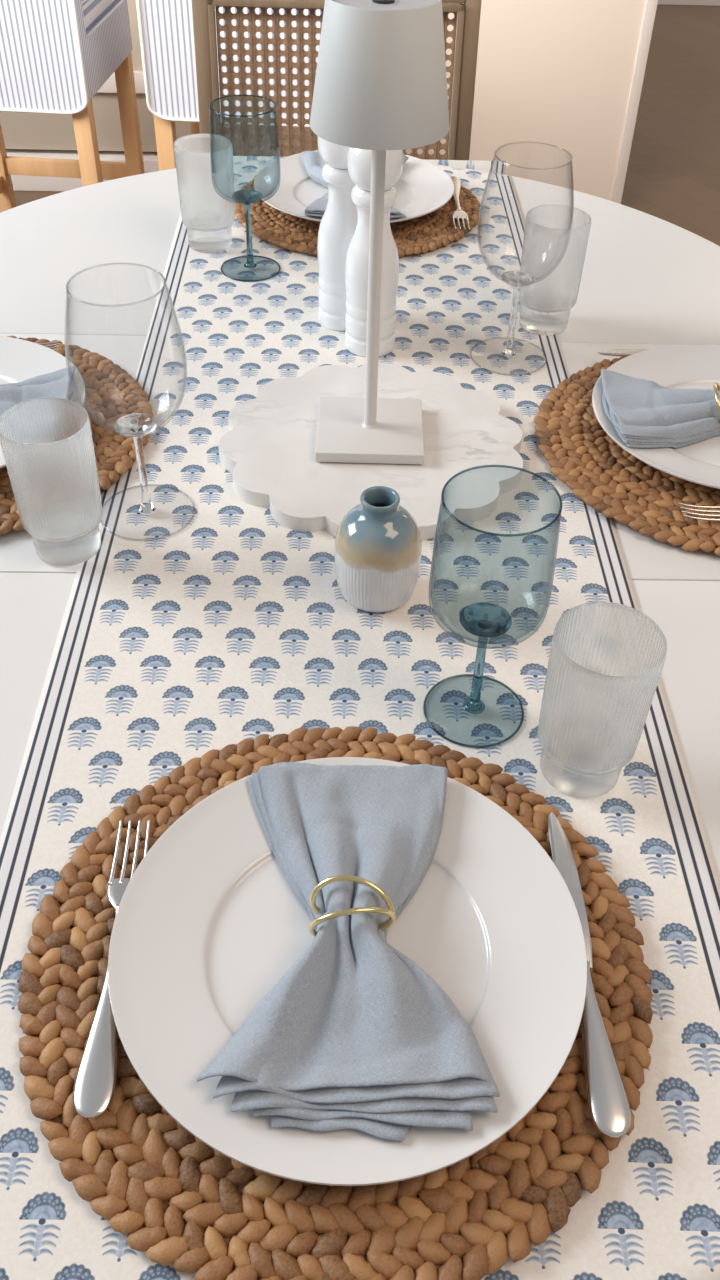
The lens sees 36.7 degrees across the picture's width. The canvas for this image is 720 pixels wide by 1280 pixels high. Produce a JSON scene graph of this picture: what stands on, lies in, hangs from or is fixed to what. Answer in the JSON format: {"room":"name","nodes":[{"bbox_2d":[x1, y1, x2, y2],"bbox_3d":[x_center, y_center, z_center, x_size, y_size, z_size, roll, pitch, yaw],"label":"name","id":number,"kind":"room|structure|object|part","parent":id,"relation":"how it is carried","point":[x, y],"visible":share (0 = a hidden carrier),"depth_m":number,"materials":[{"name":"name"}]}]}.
{"room":"dining room","nodes":[
{"label":"dining room","id":0,"kind":"room"},
{"bbox_2d":[14,5,719,245],"bbox_3d":[-0.048,-0.914,3.012,6.400,0.050,6.860,1,43,-1],"label":"floor","id":1,"kind":"structure","parent":0,"point":[673,172],"depth_m":4.12,"materials":[{"name":"brown wood"}]},
{"bbox_2d":[0,0,144,212],"bbox_3d":[-0.849,-1.441,2.746,0.458,1.050,0.471,4,43,3],"label":"counter stool","id":2,"kind":"object","parent":1,"relation":"on","point":[56,55],"visible":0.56,"depth_m":2.58,"materials":[{"name":"white"}]},
{"bbox_3d":[-1.036,-1.404,3.083,0.042,0.530,0.042,4,43,3],"label":"leg","id":3,"kind":"part","parent":2,"relation":"part of","materials":[{"name":"brown wood"}]},
{"bbox_3d":[-0.673,-1.103,2.770,0.042,0.530,0.042,4,43,3],"label":"leg","id":4,"kind":"part","parent":2,"relation":"part of","materials":[{"name":"brown wood"}]},
{"bbox_2d":[81,0,117,30],"bbox_3d":[-0.844,-1.569,2.671,0.426,0.050,0.397,4,43,3],"label":"seat cushion","id":5,"kind":"object","parent":2,"relation":"on","point":[97,15],"depth_m":2.63,"materials":[{"name":"white fabric"}]},
{"bbox_3d":[-0.639,-1.375,3.064,0.042,0.530,0.042,4,43,3],"label":"leg","id":6,"kind":"part","parent":2,"relation":"part of","materials":[{"name":"brown wood"}]},
{"bbox_2d":[0,0,264,190],"bbox_3d":[-1.295,-2.024,3.471,2.000,0.900,0.680,1,43,-1],"label":"kitchen island","id":7,"kind":"object","parent":1,"relation":"on","point":[37,135],"visible":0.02,"depth_m":3.44,"materials":[{"name":"beige paint"}]},
{"bbox_3d":[-1.281,-1.719,3.319,1.930,0.060,0.020,1,43,-1],"label":"rail","id":8,"kind":"part","parent":7,"relation":"part of","materials":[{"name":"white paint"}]},
{"bbox_2d":[136,0,320,170],"bbox_3d":[-0.255,-1.394,2.714,0.458,1.050,0.471,4,43,2],"label":"counter stool","id":9,"kind":"object","parent":1,"relation":"on","point":[166,33],"visible":0.15,"depth_m":2.48,"materials":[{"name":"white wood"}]},
{"bbox_3d":[-0.474,-1.083,2.755,0.042,0.530,0.042,4,43,2],"label":"leg","id":10,"kind":"part","parent":9,"relation":"part of","materials":[{"name":"brown wood"}]},
{"bbox_3d":[-0.444,-1.355,3.049,0.042,0.530,0.042,4,43,2],"label":"leg","id":11,"kind":"part","parent":9,"relation":"part of","materials":[{"name":"brown wood"}]},
{"bbox_2d":[192,0,481,159],"bbox_3d":[-0.049,-0.598,1.912,0.476,0.987,0.500,1,43,0],"label":"dining chair","id":12,"kind":"object","parent":1,"relation":"on","point":[467,20],"visible":0.26,"depth_m":1.84,"materials":[{"name":"brown wood"}]},
{"bbox_3d":[-0.268,-0.890,1.924,0.027,0.585,0.088,1,43,0],"label":"post","id":13,"kind":"part","parent":12,"relation":"part of","materials":[{"name":"brown wood"}]},
{"bbox_3d":[-0.038,-1.089,1.769,0.422,0.073,0.042,1,43,0],"label":"rail","id":14,"kind":"part","parent":12,"relation":"part of","materials":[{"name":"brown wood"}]},
{"bbox_3d":[0.181,-0.880,1.928,0.027,0.585,0.088,1,43,0],"label":"post","id":15,"kind":"part","parent":12,"relation":"part of","materials":[{"name":"brown wood"}]},
{"bbox_2d":[0,159,719,879],"bbox_3d":[-0.032,0.070,1.364,1.182,0.750,1.618,1,43,-1],"label":"dining table","id":16,"kind":"object","parent":1,"relation":"on","point":[648,281],"visible":0.07,"depth_m":1.31,"materials":[{"name":"white paint"}]},
{"bbox_2d":[0,397,102,565],"bbox_3d":[-0.259,-0.131,0.924,0.073,0.130,0.073,1,43,-1],"label":"tumbler","id":17,"kind":"object","parent":16,"relation":"on","point":[47,445],"visible":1,"depth_m":0.90,"materials":[{"name":"clear glass"}]},
{"bbox_2d":[0,336,153,534],"bbox_3d":[-0.402,-0.214,1.096,0.382,0.011,0.383,-12,44,-14],"label":"placemat","id":18,"kind":"object","parent":16,"relation":"on","point":[111,393],"visible":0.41,"depth_m":1.12,"materials":[{"name":"wicker"}]},
{"bbox_2d":[0,336,84,467],"bbox_3d":[-0.419,-0.230,1.089,0.283,0.020,0.283,30,50,27],"label":"dinner plate","id":19,"kind":"object","parent":18,"relation":"on","point":[21,360],"visible":0.23,"depth_m":1.15,"materials":[{"name":"white ceramic"}]},
{"bbox_2d":[0,365,76,416],"bbox_3d":[-0.411,-0.236,1.077,0.248,0.034,0.162,3,43,1],"label":"napkin","id":20,"kind":"object","parent":19,"relation":"on","point":[56,384],"visible":0.48,"depth_m":1.09,"materials":[{"name":"blue fabric"}]},
{"bbox_2d":[37,340,60,350],"bbox_3d":[-0.431,-0.324,1.199,0.197,0.007,0.024,0,43,-2],"label":"fork","id":21,"kind":"object","parent":18,"relation":"on","point":[52,343],"visible":0.29,"depth_m":1.20,"materials":[{"name":"silver metal"}]},
{"bbox_2d":[0,156,719,1279],"bbox_3d":[-0.007,-0.147,1.163,0.485,0.160,1.640,1,43,-1],"label":"table runner","id":22,"kind":"object","parent":16,"relation":"on","point":[234,625],"visible":0.52,"depth_m":0.86,"materials":[{"name":"fabric"}]},
{"bbox_2d":[65,262,193,540],"bbox_3d":[-0.195,-0.200,0.933,0.098,0.223,0.098,1,43,-1],"label":"wine glass","id":23,"kind":"object","parent":22,"relation":"on","point":[135,425],"visible":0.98,"depth_m":0.95,"materials":[{"name":"clear glass"}]},
{"bbox_2d":[65,269,186,436],"bbox_3d":[-0.194,-0.232,0.903,0.098,0.134,0.098,1,43,-1],"label":"bowl","id":24,"kind":"object","parent":23,"relation":"on","point":[135,424],"depth_m":0.94,"materials":[{"name":"clear glass"}]},
{"bbox_3d":[-0.196,-0.156,0.974,0.037,0.092,0.037,1,43,-1],"label":"stem","id":25,"kind":"part","parent":23,"relation":"part of","materials":[{"name":"clear glass"}]},
{"bbox_2d":[174,134,234,252],"bbox_3d":[-0.198,-0.576,1.405,0.073,0.130,0.073,1,43,-1],"label":"tumbler","id":26,"kind":"object","parent":22,"relation":"on","point":[208,218],"visible":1,"depth_m":1.38,"materials":[{"name":"clear glass"}]},
{"bbox_2d":[209,95,280,281],"bbox_3d":[-0.139,-0.550,1.330,0.084,0.198,0.084,24,47,22],"label":"wine glass","id":27,"kind":"object","parent":22,"relation":"on","point":[246,196],"visible":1,"depth_m":1.34,"materials":[{"name":"blue glass"}]},
{"bbox_2d":[209,95,280,203],"bbox_3d":[-0.138,-0.582,1.300,0.084,0.110,0.084,1,43,-1],"label":"bowl","id":28,"kind":"object","parent":27,"relation":"on","point":[246,196],"depth_m":1.32,"materials":[{"name":"blue glass"}]},
{"bbox_3d":[-0.140,-0.515,1.363,0.037,0.091,0.037,1,43,-1],"label":"stem","id":29,"kind":"part","parent":27,"relation":"part of","materials":[{"name":"blue glass"}]},
{"bbox_2d":[18,726,652,1279],"bbox_3d":[-0.014,0.196,0.666,0.383,0.011,0.382,17,45,16],"label":"placemat","id":30,"kind":"object","parent":22,"relation":"on","point":[192,1207],"visible":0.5,"depth_m":0.58,"materials":[{"name":"wicker"}]},
{"bbox_2d":[73,819,149,1118],"bbox_3d":[-0.148,0.189,0.655,0.024,0.007,0.197,0,43,-2],"label":"fork","id":31,"kind":"object","parent":30,"relation":"on","point":[95,1081],"visible":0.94,"depth_m":0.61,"materials":[{"name":"silver metal"}]},
{"bbox_3d":[-0.147,0.211,0.631,0.023,0.005,0.132,0,43,-2],"label":"handle","id":32,"kind":"part","parent":31,"relation":"part of","materials":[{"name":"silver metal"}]},
{"bbox_3d":[-0.149,0.160,0.686,0.024,0.004,0.024,0,43,-2],"label":"neck plate","id":33,"kind":"part","parent":31,"relation":"part of","materials":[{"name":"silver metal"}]},
{"bbox_2d":[108,757,586,1185],"bbox_3d":[-0.007,0.185,0.655,0.283,0.020,0.283,30,50,27],"label":"dinner plate","id":34,"kind":"object","parent":30,"relation":"on","point":[208,922],"visible":0.64,"depth_m":0.65,"materials":[{"name":"white ceramic"}]},
{"bbox_2d":[196,762,499,1140],"bbox_3d":[-0.001,0.171,0.652,0.162,0.034,0.248,3,43,1],"label":"napkin","id":35,"kind":"object","parent":34,"relation":"on","point":[355,1034],"visible":0.95,"depth_m":0.61,"materials":[{"name":"blue fabric"}]},
{"bbox_2d":[309,875,395,936],"bbox_3d":[-0.004,0.163,0.651,0.052,0.038,0.029,1,43,-1],"label":"napkin ring","id":36,"kind":"object","parent":35,"relation":"on","point":[390,911],"visible":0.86,"depth_m":0.65,"materials":[{"name":"gold metal"}]},
{"bbox_2d":[548,812,630,1137],"bbox_3d":[0.134,0.191,0.660,0.022,0.006,0.218,0,43,-2],"label":"table knife","id":37,"kind":"object","parent":30,"relation":"on","point":[609,1108],"visible":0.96,"depth_m":0.61,"materials":[{"name":"silver metal"}]},
{"bbox_3d":[0.134,0.158,0.697,0.015,0.002,0.118,0,43,-2],"label":"blade","id":38,"kind":"part","parent":37,"relation":"part of","materials":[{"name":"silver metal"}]},
{"bbox_3d":[0.135,0.230,0.618,0.022,0.006,0.104,0,43,-2],"label":"handle","id":39,"kind":"part","parent":37,"relation":"part of","materials":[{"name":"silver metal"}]},
{"bbox_2d":[317,136,357,330],"bbox_3d":[-0.018,-0.473,1.214,0.059,0.248,0.059,15,45,14],"label":"pepper mill","id":40,"kind":"object","parent":22,"relation":"on","point":[338,224],"visible":0.43,"depth_m":1.21,"materials":[{"name":"white paint"}]},
{"bbox_2d":[235,178,480,256],"bbox_3d":[-0.005,-0.619,1.545,0.352,0.011,0.352,20,46,18],"label":"placemat","id":41,"kind":"object","parent":22,"relation":"on","point":[434,230],"visible":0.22,"depth_m":1.48,"materials":[{"name":"wicker"}]},
{"bbox_2d":[254,150,453,222],"bbox_3d":[-0.008,-0.639,1.542,0.283,0.020,0.283,-6,43,-8],"label":"dinner plate","id":42,"kind":"object","parent":41,"relation":"on","point":[422,188],"visible":0.45,"depth_m":1.55,"materials":[{"name":"white ceramic"}]},
{"bbox_2d":[300,151,408,218],"bbox_3d":[-0.013,-0.643,1.529,0.162,0.034,0.248,3,43,1],"label":"napkin","id":43,"kind":"object","parent":42,"relation":"on","point":[313,163],"visible":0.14,"depth_m":1.56,"materials":[{"name":"blue fabric"}]},
{"bbox_2d":[450,176,469,228],"bbox_3d":[0.138,-0.619,1.534,0.024,0.007,0.197,1,43,-1],"label":"fork","id":44,"kind":"object","parent":41,"relation":"on","point":[458,214],"visible":0.92,"depth_m":1.51,"materials":[{"name":"silver metal"}]},
{"bbox_3d":[0.137,-0.641,1.558,0.023,0.005,0.132,1,43,-1],"label":"handle","id":45,"kind":"part","parent":44,"relation":"part of","materials":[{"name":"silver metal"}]},
{"bbox_3d":[0.138,-0.590,1.503,0.024,0.004,0.024,1,43,-1],"label":"neck plate","id":46,"kind":"part","parent":44,"relation":"part of","materials":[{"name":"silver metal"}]},
{"bbox_2d":[219,363,522,539],"bbox_3d":[0.012,-0.196,1.087,0.303,0.016,0.304,1,43,-1],"label":"marble board","id":47,"kind":"object","parent":22,"relation":"on","point":[269,444],"visible":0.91,"depth_m":1.06,"materials":[{"name":"white stone"}]},
{"bbox_2d":[310,0,449,463],"bbox_3d":[0.014,-0.346,0.953,0.114,0.387,0.114,1,43,0],"label":"table lamp","id":48,"kind":"object","parent":47,"relation":"on","point":[380,86],"visible":1,"depth_m":0.84,"materials":[{"name":"beige metal"}]},
{"bbox_3d":[0.017,-0.454,0.854,0.114,0.094,0.114,1,43,0],"label":"lamp shade","id":49,"kind":"part","parent":48,"relation":"part of","materials":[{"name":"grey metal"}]},
{"bbox_2d":[345,147,403,356],"bbox_3d":[0.014,-0.431,1.169,0.059,0.248,0.059,15,45,14],"label":"pepper mill","id":50,"kind":"object","parent":22,"relation":"on","point":[358,160],"visible":0.62,"depth_m":1.17,"materials":[{"name":"white paint"}]},
{"bbox_2d":[334,486,421,612],"bbox_3d":[0.015,-0.078,0.898,0.072,0.099,0.072,1,43,-1],"label":"bud vase","id":51,"kind":"object","parent":22,"relation":"on","point":[378,544],"visible":1,"depth_m":0.87,"materials":[{"name":"ceramic"}]},
{"bbox_2d":[423,465,562,747],"bbox_3d":[0.089,-0.018,0.764,0.084,0.198,0.084,24,47,22],"label":"wine glass","id":52,"kind":"object","parent":22,"relation":"on","point":[484,620],"visible":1,"depth_m":0.77,"materials":[{"name":"blue glass"}]},
{"bbox_3d":[0.088,0.017,0.797,0.037,0.091,0.037,1,43,-1],"label":"stem","id":53,"kind":"part","parent":52,"relation":"part of","materials":[{"name":"blue glass"}]},
{"bbox_2d":[429,470,561,648],"bbox_3d":[0.090,-0.051,0.734,0.084,0.110,0.084,1,43,-1],"label":"bowl","id":54,"kind":"object","parent":52,"relation":"on","point":[484,620],"depth_m":0.76,"materials":[{"name":"blue glass"}]},
{"bbox_2d":[470,142,573,374],"bbox_3d":[0.172,-0.406,1.165,0.098,0.223,0.098,1,43,-1],"label":"wine glass","id":55,"kind":"object","parent":22,"relation":"on","point":[518,279],"visible":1,"depth_m":1.18,"materials":[{"name":"clear glass"}]},
{"bbox_3d":[0.171,-0.361,1.207,0.037,0.092,0.037,1,43,-1],"label":"stem","id":56,"kind":"part","parent":55,"relation":"part of","materials":[{"name":"clear glass"}]},
{"bbox_2d":[478,142,573,285],"bbox_3d":[0.173,-0.438,1.136,0.098,0.134,0.098,1,43,-1],"label":"bowl","id":57,"kind":"object","parent":55,"relation":"on","point":[512,277],"depth_m":1.17,"materials":[{"name":"clear glass"}]},
{"bbox_2d":[519,204,590,334],"bbox_3d":[0.221,-0.425,1.257,0.073,0.130,0.073,1,43,-1],"label":"tumbler","id":58,"kind":"object","parent":22,"relation":"on","point":[546,304],"visible":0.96,"depth_m":1.23,"materials":[{"name":"clear glass"}]},
{"bbox_2d":[538,602,666,797],"bbox_3d":[0.161,0.046,0.747,0.073,0.130,0.073,1,43,-1],"label":"tumbler","id":59,"kind":"object","parent":22,"relation":"on","point":[606,662],"visible":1,"depth_m":0.73,"materials":[{"name":"clear glass"}]},
{"bbox_2d":[534,356,719,555],"bbox_3d":[0.371,-0.201,1.107,0.383,0.011,0.382,-17,46,-19],"label":"placemat","id":60,"kind":"object","parent":16,"relation":"on","point":[643,498],"visible":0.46,"depth_m":1.05,"materials":[{"name":"wicker"}]},
{"bbox_2d":[597,349,648,356],"bbox_3d":[0.376,-0.320,1.219,0.218,0.006,0.022,1,43,0],"label":"table knife","id":61,"kind":"object","parent":60,"relation":"on","point":[619,352],"visible":0.22,"depth_m":1.22,"materials":[{"name":"silver metal"}]},
{"bbox_2d":[592,345,719,488],"bbox_3d":[0.378,-0.224,1.107,0.283,0.020,0.283,-6,43,-8],"label":"dinner plate","id":62,"kind":"object","parent":60,"relation":"on","point":[678,366],"visible":0.57,"depth_m":1.16,"materials":[{"name":"white ceramic"}]},
{"bbox_2d":[601,369,719,447],"bbox_3d":[0.371,-0.237,1.103,0.248,0.034,0.162,3,43,1],"label":"napkin","id":63,"kind":"object","parent":62,"relation":"on","point":[644,413],"visible":0.98,"depth_m":1.08,"materials":[{"name":"blue fabric"}]},
{"bbox_2d":[713,382,719,422],"bbox_3d":[0.366,-0.239,1.096,0.029,0.038,0.052,1,43,-1],"label":"napkin ring","id":64,"kind":"object","parent":63,"relation":"on","point":[716,386],"visible":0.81,"depth_m":1.08,"materials":[{"name":"gold metal"}]},
{"bbox_2d":[678,502,719,521],"bbox_3d":[0.393,-0.117,1.002,0.197,0.007,0.024,1,43,-1],"label":"fork","id":65,"kind":"object","parent":60,"relation":"on","point":[688,505],"visible":1,"depth_m":1.00,"materials":[{"name":"silver metal"}]},
{"bbox_2d":[271,0,645,200],"bbox_3d":[0.283,-2.331,2.601,1.055,2.600,0.140,1,43,-1],"label":"wall partition","id":66,"kind":"structure","parent":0,"point":[552,74],"depth_m":3.17,"materials":[{"name":"beige paint"}]},
{"bbox_2d":[611,0,657,203],"bbox_3d":[0.827,-2.325,2.611,0.033,2.600,0.156,1,43,-1],"label":"trim","id":67,"kind":"structure","parent":66,"relation":"attached to","point":[650,5],"depth_m":3.19,"materials":[{"name":"white paint"}]},
{"bbox_3d":[1.756,-4.233,4.696,2.800,2.600,0.100,1,43,-1],"label":"wall","id":68,"kind":"structure","parent":0,"visible":0},
{"bbox_2d":[657,0,719,5],"bbox_3d":[1.730,-3.282,5.494,2.800,0.120,0.025,1,43,-1],"label":"baseboard","id":69,"kind":"structure","parent":68,"relation":"attached to","point":[660,2],"depth_m":5.52,"materials":[{"name":"white paint"}]}
]}

